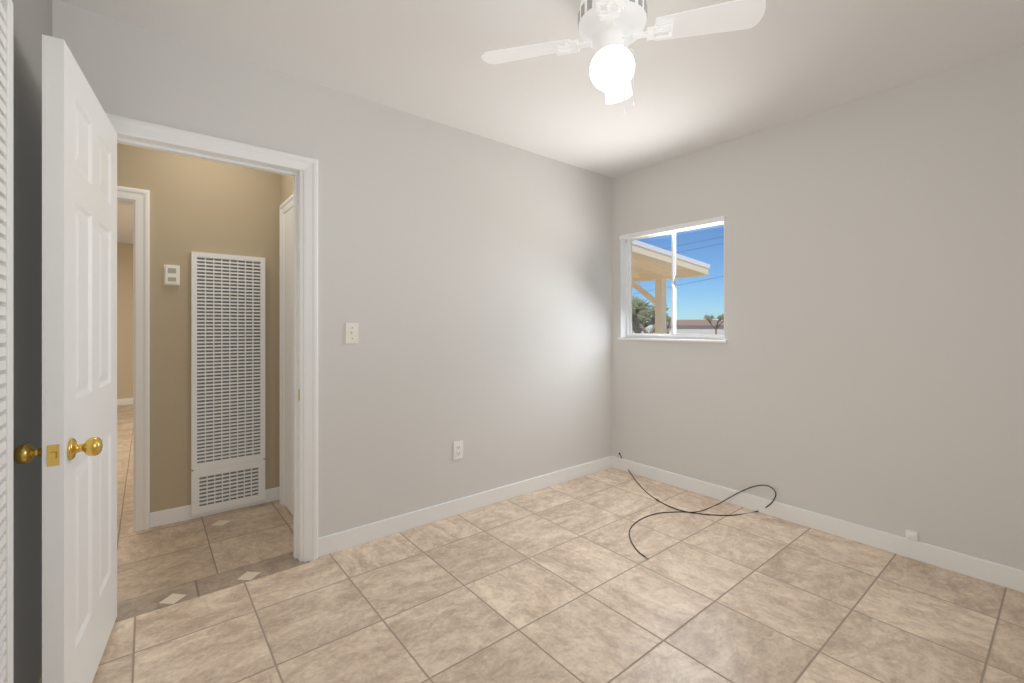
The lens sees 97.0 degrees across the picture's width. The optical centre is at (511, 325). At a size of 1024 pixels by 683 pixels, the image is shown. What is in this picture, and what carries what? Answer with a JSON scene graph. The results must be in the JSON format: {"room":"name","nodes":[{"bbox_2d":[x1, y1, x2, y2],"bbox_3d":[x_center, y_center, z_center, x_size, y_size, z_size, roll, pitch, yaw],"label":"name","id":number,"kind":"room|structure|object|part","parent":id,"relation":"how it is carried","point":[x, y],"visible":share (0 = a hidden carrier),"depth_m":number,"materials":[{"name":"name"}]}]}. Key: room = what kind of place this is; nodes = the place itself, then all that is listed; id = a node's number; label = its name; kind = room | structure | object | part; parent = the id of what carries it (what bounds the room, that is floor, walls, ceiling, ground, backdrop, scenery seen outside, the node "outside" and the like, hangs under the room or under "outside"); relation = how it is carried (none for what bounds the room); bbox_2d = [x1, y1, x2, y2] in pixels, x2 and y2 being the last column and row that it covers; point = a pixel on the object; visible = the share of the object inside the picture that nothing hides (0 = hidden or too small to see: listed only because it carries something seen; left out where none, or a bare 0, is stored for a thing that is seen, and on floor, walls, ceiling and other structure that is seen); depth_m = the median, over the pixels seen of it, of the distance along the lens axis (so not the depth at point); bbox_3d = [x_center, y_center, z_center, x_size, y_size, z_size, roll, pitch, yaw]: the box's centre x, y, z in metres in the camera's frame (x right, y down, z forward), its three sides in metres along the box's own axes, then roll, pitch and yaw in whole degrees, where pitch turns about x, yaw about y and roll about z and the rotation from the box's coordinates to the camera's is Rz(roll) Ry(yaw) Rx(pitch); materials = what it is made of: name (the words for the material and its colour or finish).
{"room":"empty bedroom","nodes":[
{"label":"empty bedroom","id":0,"kind":"room"},
{"bbox_2d":[12,0,51,682],"bbox_3d":[-0.915,-0.030,0.579,0.120,2.500,2.970,0,0,-39],"label":"wall","id":1,"kind":"structure","parent":0,"point":[32,21],"depth_m":1.41,"materials":[{"name":"grey paint"}]},
{"bbox_2d":[0,0,12,682],"bbox_3d":[-1.092,0.190,0.918,0.030,2.060,0.670,0,0,-39],"label":"closet door","id":2,"kind":"structure","parent":1,"relation":"attached to","point":[6,341],"depth_m":1.08,"materials":[{"name":"white wood"}]},
{"bbox_2d":[13,34,116,682],"bbox_3d":[-1.466,0.204,1.563,0.184,2.008,0.751,0,0,-32],"label":"door","id":3,"kind":"structure","parent":1,"relation":"in","point":[77,452],"depth_m":1.37,"materials":[{"name":"painted wood"},{"name":"brass"}]},
{"bbox_2d":[117,243,132,398],"bbox_3d":[-6.054,-0.030,7.027,2.320,2.500,0.120,0,0,-39],"label":"wall","id":4,"kind":"structure","parent":0,"point":[124,320],"depth_m":7.00,"materials":[{"name":"beige paint"}]},
{"bbox_2d":[117,398,132,405],"bbox_3d":[-6.059,1.170,6.938,2.200,0.100,0.013,0,0,-39],"label":"baseboard","id":5,"kind":"structure","parent":4,"relation":"attached to","point":[126,401],"depth_m":7.00,"materials":[{"name":"white wood"}]},
{"bbox_2d":[117,143,279,512],"bbox_3d":[-2.480,-0.030,2.587,2.320,2.500,0.120,0,0,-39],"label":"wall","id":6,"kind":"structure","parent":0,"point":[201,205],"depth_m":2.85,"materials":[{"name":"beige paint"}]},
{"bbox_2d":[117,186,149,530],"bbox_3d":[-2.800,0.202,2.316,1.481,2.036,0.141,0,0,-39],"label":"trim","id":7,"kind":"structure","parent":6,"relation":"attached to","point":[138,200],"depth_m":2.71,"materials":[{"name":"white wood"}]},
{"bbox_2d":[164,265,179,285],"bbox_3d":[-2.099,-0.315,2.797,0.080,0.124,0.030,0,0,-39],"label":"thermostat","id":8,"kind":"object","parent":6,"relation":"attached to","point":[171,274],"visible":1,"depth_m":2.79,"materials":[{"name":"white plastic"}]},
{"bbox_2d":[150,487,279,527],"bbox_3d":[-1.908,1.175,2.962,0.718,0.090,0.013,0,0,-39],"label":"baseboard","id":9,"kind":"structure","parent":6,"relation":"attached to","point":[169,516],"depth_m":2.84,"materials":[{"name":"white wood"}]},
{"bbox_2d":[191,252,264,515],"bbox_3d":[-1.856,0.360,2.976,0.410,1.650,0.055,0,0,-39],"label":"wall heater","id":10,"kind":"object","parent":6,"relation":"in","point":[227,381],"visible":1,"depth_m":2.96,"materials":[{"name":"white metal"}]},
{"bbox_2d":[117,404,293,602],"bbox_3d":[-3.996,1.270,4.470,2.320,0.100,6.685,0,0,-39],"label":"floor","id":11,"kind":"structure","parent":0,"point":[156,559],"depth_m":2.56,"materials":[{"name":"tile"}]},
{"bbox_2d":[117,552,299,617],"bbox_3d":[-1.462,1.270,2.132,1.305,0.100,0.135,0,0,-39],"label":"threshold","id":12,"kind":"object","parent":11,"relation":"on","point":[137,604],"visible":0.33,"depth_m":2.14,"materials":[{"name":"tile"}]},
{"bbox_2d":[160,520,260,603],"bbox_3d":[-1.646,1.220,2.425,0.397,0.002,0.889,0,0,-39],"label":"tiles","id":13,"kind":"object","parent":11,"relation":"on","point":[175,598],"depth_m":2.18,"materials":[{"name":"beige tile"}]},
{"bbox_2d":[280,174,293,204],"bbox_3d":[-1.310,-0.030,2.887,0.120,2.500,0.880,0,0,-39],"label":"wall","id":14,"kind":"structure","parent":0,"point":[286,187],"depth_m":3.07,"materials":[{"name":"beige paint"}]},
{"bbox_2d":[52,0,611,556],"bbox_3d":[-0.501,-0.030,2.887,3.660,2.500,0.133,0,0,-39],"label":"wall","id":15,"kind":"structure","parent":0,"point":[464,280],"depth_m":2.77,"materials":[{"name":"white paint"}]},
{"bbox_2d":[106,113,317,561],"bbox_3d":[-1.660,0.173,2.470,0.949,2.094,0.951,0,0,-39],"label":"door frame","id":16,"kind":"structure","parent":15,"relation":"attached to","point":[302,171],"depth_m":2.36,"materials":[{"name":"white wood"}]},
{"bbox_2d":[346,323,357,343],"bbox_3d":[-0.881,0.040,2.501,0.070,0.115,0.018,0,0,-39],"label":"light switch","id":17,"kind":"object","parent":15,"relation":"attached to","point":[351,333],"visible":1,"depth_m":2.50,"materials":[{"name":"white plastic"}]},
{"bbox_2d":[453,440,462,459],"bbox_3d":[-0.348,0.805,2.936,0.070,0.115,0.009,0,0,-39],"label":"duplex electrical outlet","id":18,"kind":"object","parent":15,"relation":"attached to","point":[457,449],"visible":1,"depth_m":2.93,"materials":[{"name":"white plastic"}]},
{"bbox_2d":[39,468,1023,682],"bbox_3d":[0.464,1.270,1.689,3.660,0.101,2.970,0,0,-39],"label":"floor","id":19,"kind":"structure","parent":0,"point":[565,582],"depth_m":1.94,"materials":[{"name":"tile"}]},
{"bbox_2d":[619,453,775,559],"bbox_3d":[0.878,1.125,3.031,1.102,0.199,1.245,0,0,-39],"label":"cord","id":20,"kind":"object","parent":19,"relation":"on","point":[646,557],"visible":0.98,"depth_m":2.95,"materials":[{"name":"black plastic"}]},
{"bbox_2d":[57,0,1023,243],"bbox_3d":[-1.675,-1.330,4.345,3.660,0.100,9.790,0,0,-39],"label":"ceiling","id":21,"kind":"structure","parent":0,"point":[782,62],"depth_m":2.17,"materials":[{"name":"white paint"}]},
{"bbox_2d":[481,0,765,116],"bbox_3d":[0.376,-1.016,1.702,0.780,0.526,0.780,0,0,-29],"label":"fan","id":22,"kind":"object","parent":21,"relation":"hanging from","point":[610,31],"visible":1,"depth_m":1.64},
{"bbox_3d":[0.376,-0.963,1.702,0.166,0.149,0.166,0,0,-39],"label":"light globe","id":23,"kind":"part","parent":22,"relation":"part of","materials":[{"name":"white glass"}]},
{"bbox_2d":[612,47,1023,592],"bbox_3d":[1.837,-0.030,2.795,0.133,2.500,2.970,0,0,-39],"label":"wall","id":24,"kind":"structure","parent":0,"point":[863,365],"depth_m":2.55,"materials":[{"name":"white paint"}]},
{"bbox_2d":[618,216,726,342],"bbox_3d":[1.241,-0.327,3.528,0.133,0.886,0.920,0,0,-39],"label":"window","id":25,"kind":"structure","parent":24,"relation":"in","point":[629,312],"depth_m":3.60,"materials":[{"name":"white plastic"}]},
{"bbox_2d":[906,529,917,540],"bbox_3d":[2.093,1.095,2.371,0.026,0.040,0.048,0,0,-39],"label":"outlet box","id":26,"kind":"object","parent":24,"relation":"attached to","point":[912,535],"visible":1,"depth_m":2.36,"materials":[{"name":"white plastic"}]},
{"label":"outside","id":27,"kind":"structure","parent":0,"visible":0},
{"bbox_2d":[632,328,723,334],"bbox_3d":[109.691,1.570,187.787,399.870,0.100,450.000,0,0,-39],"label":"ground","id":28,"kind":"structure","parent":27,"point":[648,330],"depth_m":125.20,"materials":[{"name":"beige"}]},
{"bbox_2d":[632,295,650,332],"bbox_3d":[4.264,0.171,15.899,2.339,2.699,2.063,0,0,-39],"label":"tree","id":29,"kind":"object","parent":28,"relation":"on","point":[642,307],"depth_m":15.30,"materials":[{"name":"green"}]},
{"bbox_2d":[632,309,654,332],"bbox_3d":[5.476,0.326,19.550,2.072,2.388,1.536,0,0,-39],"label":"tree","id":30,"kind":"object","parent":28,"relation":"on","point":[652,318],"depth_m":19.46,"materials":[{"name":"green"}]},
{"bbox_2d":[633,304,669,333],"bbox_3d":[5.633,0.225,18.973,2.390,2.590,1.517,0,0,-39],"label":"tree","id":31,"kind":"object","parent":28,"relation":"on","point":[651,310],"depth_m":18.98,"materials":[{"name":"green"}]},
{"bbox_2d":[666,316,671,333],"bbox_3d":[20.236,0.061,59.597,1.903,2.918,1.734,0,0,-39],"label":"tree","id":32,"kind":"object","parent":28,"relation":"on","point":[668,324],"depth_m":59.77,"materials":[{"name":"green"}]},
{"bbox_2d":[632,240,709,333],"bbox_3d":[-0.306,0.125,8.489,3.630,2.790,6.410,0,0,-39],"label":"patio cover","id":33,"kind":"object","parent":28,"relation":"on","point":[655,259],"depth_m":7.27,"materials":[{"name":"beige wood"}]},
{"bbox_2d":[654,320,723,333],"bbox_3d":[38.797,0.395,95.000,16.400,3.450,11.400,0,0,0],"label":"building","id":34,"kind":"structure","parent":28,"relation":"on","point":[693,324],"depth_m":90.00,"materials":[{"name":"beige"}]},
{"bbox_2d":[703,314,723,334],"bbox_3d":[20.269,0.106,44.866,2.306,2.828,2.621,0,0,-39],"label":"tree","id":35,"kind":"object","parent":28,"relation":"on","point":[708,318],"depth_m":44.83,"materials":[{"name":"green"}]},
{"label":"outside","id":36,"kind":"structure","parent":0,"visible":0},
{"bbox_2d":[635,236,723,293],"bbox_3d":[10.623,-4.409,31.500,0.021,4.615,13.734,0,0,-29],"label":"power lines","id":37,"kind":"structure","parent":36,"point":[692,249],"depth_m":28.93,"materials":[{"name":"grey metal"}]}
]}

